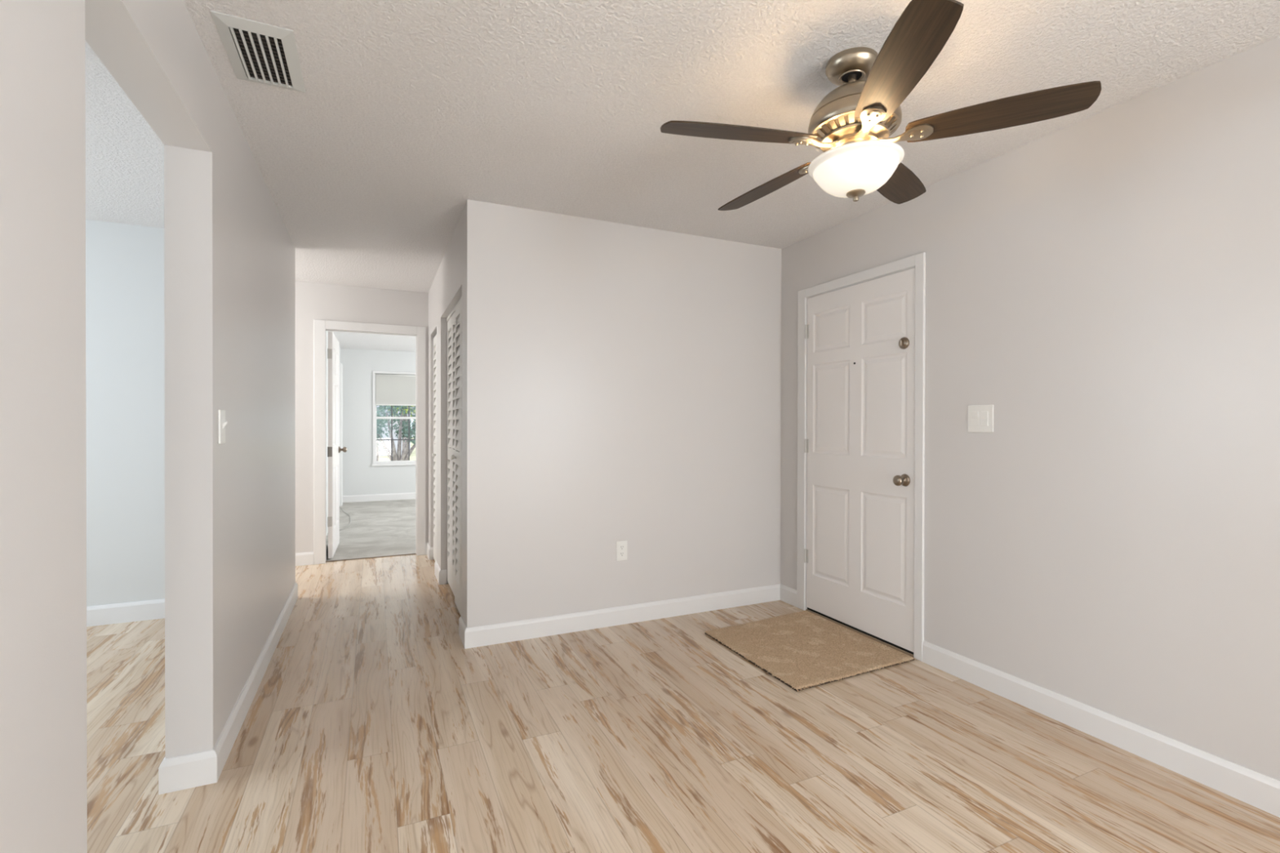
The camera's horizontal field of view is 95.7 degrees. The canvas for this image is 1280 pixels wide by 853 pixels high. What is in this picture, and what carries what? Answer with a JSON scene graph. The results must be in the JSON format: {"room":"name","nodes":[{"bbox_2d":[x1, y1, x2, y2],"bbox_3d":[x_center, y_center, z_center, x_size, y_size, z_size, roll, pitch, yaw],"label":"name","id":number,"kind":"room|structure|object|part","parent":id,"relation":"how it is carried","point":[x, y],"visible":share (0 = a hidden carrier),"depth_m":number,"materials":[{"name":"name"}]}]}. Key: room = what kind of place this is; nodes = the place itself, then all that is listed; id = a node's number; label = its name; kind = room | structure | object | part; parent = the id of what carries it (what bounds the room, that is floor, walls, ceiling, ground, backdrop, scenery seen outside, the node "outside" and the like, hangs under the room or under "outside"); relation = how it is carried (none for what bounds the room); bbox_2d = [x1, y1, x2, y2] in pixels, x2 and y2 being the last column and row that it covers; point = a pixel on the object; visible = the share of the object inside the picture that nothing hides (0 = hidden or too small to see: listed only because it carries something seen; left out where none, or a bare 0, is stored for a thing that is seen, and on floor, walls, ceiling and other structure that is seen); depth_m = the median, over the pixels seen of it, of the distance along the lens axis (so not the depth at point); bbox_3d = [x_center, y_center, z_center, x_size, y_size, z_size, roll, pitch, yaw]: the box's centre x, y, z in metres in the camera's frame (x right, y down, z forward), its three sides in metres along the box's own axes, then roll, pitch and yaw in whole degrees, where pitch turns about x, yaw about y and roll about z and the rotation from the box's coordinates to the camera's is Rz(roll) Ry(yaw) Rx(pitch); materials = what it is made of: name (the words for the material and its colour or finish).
{"room":"empty living room","nodes":[
{"label":"empty living room","id":0,"kind":"room"},
{"bbox_2d":[85,219,164,606],"bbox_3d":[-4.118,-0.020,3.183,3.570,2.440,0.130,0,0,-25],"label":"wall","id":1,"kind":"structure","parent":0,"point":[125,370],"depth_m":3.55,"materials":[{"name":"white paint"}]},
{"bbox_2d":[86,599,164,626],"bbox_3d":[-3.908,1.141,3.206,3.170,0.118,0.014,0,0,-25],"label":"baseboard","id":2,"kind":"structure","parent":1,"relation":"attached to","point":[109,614],"depth_m":3.55,"materials":[{"name":"white paint"}]},
{"bbox_2d":[0,0,340,852],"bbox_3d":[-1.709,-0.012,2.407,0.162,2.440,14.200,0,0,-25],"label":"wall","id":3,"kind":"structure","parent":0,"point":[229,251],"depth_m":1.54,"materials":[{"name":"white paint"}]},
{"bbox_2d":[217,409,227,444],"bbox_3d":[-1.492,0.001,2.079,0.021,0.122,0.080,0,0,-25],"label":"light switch","id":4,"kind":"object","parent":3,"relation":"attached to","point":[222,424],"visible":1,"depth_m":2.06,"materials":[{"name":"white plastic"}]},
{"bbox_2d":[158,582,297,795],"bbox_3d":[-2.744,1.151,2.639,1.814,0.108,2.305,0,0,-25],"label":"baseboard","id":5,"kind":"structure","parent":3,"relation":"attached to","point":[178,773],"depth_m":2.05,"materials":[{"name":"white paint"}]},
{"bbox_2d":[339,363,342,506],"bbox_3d":[-4.444,0.124,8.606,0.038,2.100,0.250,0,0,-25],"label":"door","id":6,"kind":"structure","parent":3,"relation":"attached to","point":[340,364],"depth_m":8.50,"materials":[{"name":"white paint"}]},
{"bbox_2d":[295,280,428,553],"bbox_3d":[-2.874,-0.027,5.062,3.800,2.440,0.120,0,0,-25],"label":"wall","id":7,"kind":"structure","parent":0,"point":[313,300],"depth_m":5.02,"materials":[{"name":"white paint"}]},
{"bbox_2d":[295,551,313,565],"bbox_3d":[-3.678,1.140,4.626,1.874,0.108,0.014,0,0,-25],"label":"baseboard","id":8,"kind":"structure","parent":7,"relation":"attached to","point":[301,558],"depth_m":4.98,"materials":[{"name":"white paint"}]},
{"bbox_2d":[327,331,346,558],"bbox_3d":[-2.881,0.165,5.527,0.111,2.028,0.747,0,0,-23],"label":"door","id":9,"kind":"structure","parent":7,"relation":"in","point":[334,449],"depth_m":5.28,"materials":[{"name":"white paint"}]},
{"bbox_3d":[-2.986,0.233,5.823,0.072,0.066,0.066,0,0,-23],"label":"knob","id":10,"kind":"part","parent":9,"relation":"part of","materials":[{"name":"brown metal"}]},
{"bbox_2d":[313,319,426,564],"bbox_3d":[-2.433,0.134,5.256,0.910,2.118,0.136,0,0,-25],"label":"door frame","id":11,"kind":"structure","parent":7,"relation":"attached to","point":[320,326],"depth_m":5.05,"materials":[{"name":"white paint"}]},
{"bbox_2d":[333,331,415,351],"bbox_3d":[-2.337,-1.250,7.728,4.600,0.120,4.290,0,0,-25],"label":"ceiling","id":12,"kind":"structure","parent":0,"point":[346,340],"depth_m":8.16,"materials":[{"name":"white paint"}]},
{"bbox_2d":[340,348,415,495],"bbox_3d":[-2.953,-0.014,9.730,3.950,2.372,0.150,0,0,-25],"label":"wall","id":13,"kind":"structure","parent":0,"point":[360,477],"depth_m":9.03,"materials":[{"name":"white paint"}]},
{"bbox_2d":[342,492,415,502],"bbox_3d":[-2.929,1.117,9.657,3.668,0.110,0.014,0,0,-25],"label":"baseboard","id":14,"kind":"structure","parent":13,"relation":"attached to","point":[393,496],"depth_m":9.11,"materials":[{"name":"white paint"}]},
{"bbox_2d":[372,371,415,466],"bbox_3d":[-3.720,-0.124,9.334,1.086,1.489,0.130,0,0,-25],"label":"window","id":15,"kind":"structure","parent":13,"relation":"in","point":[392,462],"depth_m":9.20,"materials":[{"name":"white paint"}]},
{"bbox_3d":[-3.740,-0.479,9.377,0.998,0.717,0.025,0,0,-25],"label":"sash","id":16,"kind":"part","parent":15,"relation":"part of","materials":[{"name":"white paint"}]},
{"bbox_3d":[-3.706,0.604,9.305,1.086,0.032,0.060,0,0,-25],"label":"sill","id":17,"kind":"part","parent":15,"relation":"part of","materials":[{"name":"white paint"}]},
{"bbox_3d":[-3.730,0.213,9.356,0.998,0.738,0.025,0,0,-25],"label":"sash","id":18,"kind":"part","parent":15,"relation":"part of","materials":[{"name":"white paint"}]},
{"bbox_2d":[375,373,415,405],"bbox_3d":[-3.712,-0.582,9.317,0.990,0.497,0.043,0,0,-25],"label":"roller shade","id":19,"kind":"object","parent":15,"relation":"attached to","point":[391,389],"visible":0.59,"depth_m":9.22,"materials":[{"name":"white fabric"}]},
{"bbox_2d":[428,213,462,583],"bbox_3d":[-1.448,-0.021,4.402,0.120,2.440,2.270,0,0,-25],"label":"wall","id":20,"kind":"structure","parent":0,"point":[445,291],"depth_m":4.42,"materials":[{"name":"white paint"}]},
{"bbox_2d":[426,542,434,559],"bbox_3d":[-1.919,1.140,5.307,0.057,0.108,0.246,0,0,-27],"label":"baseboard","id":21,"kind":"structure","parent":20,"relation":"attached to","point":[429,551],"depth_m":5.20,"materials":[{"name":"white paint"}]},
{"bbox_2d":[431,334,436,561],"bbox_3d":[-1.745,0.193,4.955,0.059,1.962,0.543,0,0,-25],"label":"door","id":22,"kind":"structure","parent":20,"relation":"in","point":[434,454],"depth_m":5.08,"materials":[{"name":"white paint"}]},
{"bbox_3d":[-1.789,0.192,5.085,0.030,1.962,0.270,0,0,-25],"label":"louver panel","id":23,"kind":"part","parent":22,"relation":"part of","materials":[{"name":"white paint"}]},
{"bbox_3d":[-1.675,0.194,4.837,0.030,1.962,0.270,0,0,-25],"label":"louver panel","id":24,"kind":"part","parent":22,"relation":"part of","materials":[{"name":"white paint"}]},
{"bbox_2d":[434,560,446,584],"bbox_3d":[-1.570,1.144,4.559,0.056,0.108,0.352,0,0,-25],"label":"baseboard","id":25,"kind":"structure","parent":20,"relation":"attached to","point":[441,575],"depth_m":4.41,"materials":[{"name":"white paint"}]},
{"bbox_2d":[446,296,462,321],"bbox_3d":[-1.196,-0.810,3.903,0.077,0.027,1.156,0,0,-25],"label":"door track","id":26,"kind":"object","parent":20,"relation":"attached to","point":[452,312],"visible":0.14,"depth_m":4.12,"materials":[{"name":"white paint"}]},
{"bbox_2d":[447,312,454,595],"bbox_3d":[-1.350,0.192,4.154,0.059,1.974,0.567,0,0,-25],"label":"door","id":27,"kind":"structure","parent":26,"relation":"hanging from","point":[451,323],"depth_m":4.22,"materials":[{"name":"white paint"}]},
{"bbox_3d":[-1.396,0.191,4.290,0.030,1.974,0.282,0,0,-25],"label":"louver panel","id":28,"kind":"part","parent":27,"relation":"part of","materials":[{"name":"white paint"}]},
{"bbox_3d":[-1.278,0.192,4.030,0.030,1.974,0.282,0,0,-25],"label":"louver panel","id":29,"kind":"part","parent":27,"relation":"part of","materials":[{"name":"white paint"}]},
{"bbox_2d":[450,297,462,615],"bbox_3d":[-1.124,0.194,3.622,0.059,1.974,0.567,0,0,-25],"label":"door","id":30,"kind":"structure","parent":26,"relation":"hanging from","point":[458,309],"depth_m":3.75,"materials":[{"name":"white paint"}]},
{"bbox_3d":[-1.170,0.194,3.758,0.030,1.974,0.282,0,0,-25],"label":"louver panel","id":31,"kind":"part","parent":30,"relation":"part of","materials":[{"name":"white paint"}]},
{"bbox_3d":[-1.051,0.195,3.498,0.030,1.974,0.282,0,0,-25],"label":"louver panel","id":32,"kind":"part","parent":30,"relation":"part of","materials":[{"name":"white paint"}]},
{"bbox_2d":[462,199,781,627],"bbox_3d":[0.045,-0.015,3.723,2.266,2.440,0.211,0,0,-25],"label":"wall","id":33,"kind":"structure","parent":0,"point":[620,382],"depth_m":3.50,"materials":[{"name":"white paint"}]},
{"bbox_2d":[616,540,627,560],"bbox_3d":[-0.111,0.758,3.535,0.074,0.120,0.008,0,0,-25],"label":"wall outlet","id":34,"kind":"object","parent":33,"relation":"attached to","point":[621,546],"visible":1,"depth_m":3.53,"materials":[{"name":"white plastic"}]},
{"bbox_2d":[619,551,624,556],"bbox_3d":[-0.110,0.778,3.534,0.034,0.027,0.003,0,0,-25],"label":"receptacle","id":35,"kind":"object","parent":34,"relation":"attached to","point":[621,553],"depth_m":3.53,"materials":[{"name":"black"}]},
{"bbox_2d":[619,545,624,549],"bbox_3d":[-0.110,0.737,3.534,0.034,0.027,0.003,0,0,-25],"label":"receptacle","id":36,"kind":"object","parent":34,"relation":"attached to","point":[621,547],"depth_m":3.53,"materials":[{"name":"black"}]},
{"bbox_2d":[458,583,796,648],"bbox_3d":[0.004,1.152,3.615,2.157,0.108,0.242,0,0,-20],"label":"baseboard","id":37,"kind":"structure","parent":33,"relation":"attached to","point":[507,632],"depth_m":3.51,"materials":[{"name":"white paint"}]},
{"bbox_2d":[84,0,1279,293],"bbox_3d":[-0.990,-1.272,0.451,6.977,0.100,10.060,0,0,-25],"label":"ceiling","id":38,"kind":"structure","parent":0,"point":[409,112],"depth_m":2.16,"materials":[{"name":"white paint"}]},
{"bbox_2d":[209,10,306,93],"bbox_3d":[-1.249,-1.224,1.921,0.212,0.010,0.370,0,0,-25],"label":"ceiling vent","id":39,"kind":"object","parent":38,"relation":"in","point":[258,52],"visible":1,"depth_m":1.89,"materials":[{"name":"white metal"}]},
{"bbox_2d":[660,0,1101,210],"bbox_3d":[0.690,-0.993,1.976,1.284,0.466,1.272,0,0,-25],"label":"ceiling fan","id":40,"kind":"object","parent":38,"relation":"hanging from","point":[852,125],"visible":1,"depth_m":1.83,"materials":[{"name":"brown wood"}]},
{"bbox_3d":[0.320,-0.940,1.858,0.519,0.006,0.140,-2,12,-13],"label":"blade","id":41,"kind":"part","parent":40,"relation":"part of","materials":[{"name":"brown wood"}]},
{"bbox_3d":[0.507,-0.948,2.308,0.140,0.006,0.519,-16,7,-30],"label":"blade","id":42,"kind":"part","parent":40,"relation":"part of","materials":[{"name":"brown wood"}]},
{"bbox_2d":[841,71,862,82],"bbox_3d":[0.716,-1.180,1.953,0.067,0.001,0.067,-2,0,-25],"label":"downrod","id":43,"kind":"object","parent":40,"relation":"attached to","point":[845,77],"depth_m":1.95,"materials":[{"name":"silver metal"}]},
{"bbox_3d":[0.726,-0.841,1.954,0.305,0.106,0.305,-2,0,-25],"label":"lamp shade","id":44,"kind":"part","parent":40,"relation":"part of","materials":[{"name":"white glass"}]},
{"bbox_3d":[0.992,-0.963,2.269,0.140,0.006,0.519,-17,-10,40],"label":"blade","id":45,"kind":"part","parent":40,"relation":"part of","materials":[{"name":"brown wood"}]},
{"bbox_3d":[0.690,-0.950,1.541,0.140,0.006,0.519,10,1,5],"label":"blade","id":46,"kind":"part","parent":40,"relation":"part of","materials":[{"name":"brown wood"}]},
{"bbox_3d":[1.105,-0.965,1.795,0.519,0.006,0.140,-2,-12,23],"label":"blade","id":47,"kind":"part","parent":40,"relation":"part of","materials":[{"name":"brown wood"}]},
{"bbox_2d":[86,498,1279,852],"bbox_3d":[-1.607,1.256,2.543,7.600,0.104,14.350,0,0,-25],"label":"floor","id":48,"kind":"structure","parent":0,"point":[370,725],"depth_m":2.14,"materials":[{"name":"brown wood"}]},
{"bbox_2d":[339,506,351,530],"bbox_3d":[-3.799,1.140,7.421,0.173,0.074,1.827,0,0,-27],"label":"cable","id":49,"kind":"object","parent":48,"relation":"on","point":[340,507],"visible":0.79,"depth_m":7.22,"materials":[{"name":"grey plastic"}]},
{"bbox_2d":[325,553,415,561],"bbox_3d":[-2.430,1.235,5.267,0.752,0.096,0.020,0,0,-25],"label":"threshold","id":50,"kind":"object","parent":48,"relation":"on","point":[409,553],"visible":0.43,"depth_m":5.25,"materials":[{"name":"brown"}]},
{"bbox_2d":[705,610,915,691],"bbox_3d":[0.896,1.199,3.203,0.822,0.019,0.883,0,0,-25],"label":"door mat","id":51,"kind":"object","parent":48,"relation":"on","point":[803,650],"visible":1,"depth_m":3.10,"materials":[{"name":"brown"}]},
{"bbox_2d":[805,608,913,657],"bbox_3d":[1.342,1.204,3.453,0.174,0.010,0.839,0,0,-25],"label":"threshold","id":52,"kind":"object","parent":48,"relation":"on","point":[807,610],"visible":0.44,"depth_m":3.35,"materials":[{"name":"beige"}]},
{"bbox_2d":[780,35,1279,781],"bbox_3d":[2.606,0.004,0.679,0.150,2.440,7.459,0,0,-25],"label":"wall","id":53,"kind":"structure","parent":0,"point":[1107,282],"depth_m":2.21,"materials":[{"name":"white paint"}]},
{"bbox_2d":[804,267,915,654],"bbox_3d":[1.250,0.183,3.410,0.116,2.031,0.838,0,0,-25],"label":"door","id":54,"kind":"structure","parent":53,"relation":"in","point":[859,554],"depth_m":3.36,"materials":[{"name":"white paint"}]},
{"bbox_3d":[1.381,0.286,3.072,0.072,0.066,0.066,0,0,-25],"label":"knob","id":55,"kind":"part","parent":54,"relation":"part of","materials":[{"name":"brown metal"}]},
{"bbox_2d":[796,252,925,662],"bbox_3d":[1.325,0.156,3.451,0.166,2.106,0.972,0,0,-25],"label":"door frame","id":56,"kind":"structure","parent":53,"relation":"attached to","point":[917,261],"depth_m":3.02,"materials":[{"name":"white paint"}]},
{"bbox_2d":[967,404,993,432],"bbox_3d":[1.588,-0.036,2.705,0.011,0.128,0.126,0,0,-25],"label":"light switch","id":57,"kind":"object","parent":53,"relation":"attached to","point":[980,417],"visible":1,"depth_m":2.70,"materials":[{"name":"white plastic"}]},
{"bbox_2d":[922,640,1279,817],"bbox_3d":[2.730,1.173,0.212,0.014,0.108,6.096,0,0,-25],"label":"baseboard","id":58,"kind":"structure","parent":53,"relation":"attached to","point":[1260,791],"depth_m":2.19,"materials":[{"name":"white paint"}]},
{"label":"outside","id":59,"kind":"structure","parent":0,"visible":0},
{"bbox_2d":[378,437,415,461],"bbox_3d":[-12.186,1.441,38.537,70.000,0.200,59.800,0,0,-25],"label":"ground","id":60,"kind":"structure","parent":59,"point":[412,457],"depth_m":26.18,"materials":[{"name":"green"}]},
{"bbox_2d":[376,404,385,461],"bbox_3d":[-6.845,0.364,14.991,0.567,2.193,0.544,0,0,24],"label":"shrub","id":61,"kind":"object","parent":60,"relation":"on","point":[378,445],"visible":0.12,"depth_m":15.00,"materials":[{"name":"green plant"}]},
{"bbox_3d":[-6.835,0.610,15.023,0.092,1.702,0.102,0,0,43],"label":"stem","id":62,"kind":"part","parent":61,"relation":"part of","materials":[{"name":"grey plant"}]},
{"bbox_2d":[376,405,415,461],"bbox_3d":[-5.610,0.210,14.128,2.291,2.513,1.525,0,0,-25],"label":"tree","id":63,"kind":"object","parent":60,"relation":"on","point":[397,455],"visible":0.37,"depth_m":13.95,"materials":[{"name":"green plant"}]},
{"bbox_2d":[376,405,415,456],"bbox_3d":[-14.920,-0.220,28.911,6.800,3.200,5.800,0,0,-25],"label":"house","id":64,"kind":"structure","parent":60,"relation":"on","point":[388,443],"depth_m":27.53,"materials":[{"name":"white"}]},
{"bbox_2d":[388,405,414,454],"bbox_3d":[-7.378,-0.438,19.223,2.998,3.768,1.984,0,0,-25],"label":"tree","id":65,"kind":"object","parent":60,"relation":"on","point":[406,410],"visible":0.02,"depth_m":18.93,"materials":[{"name":"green plant"}]}
]}

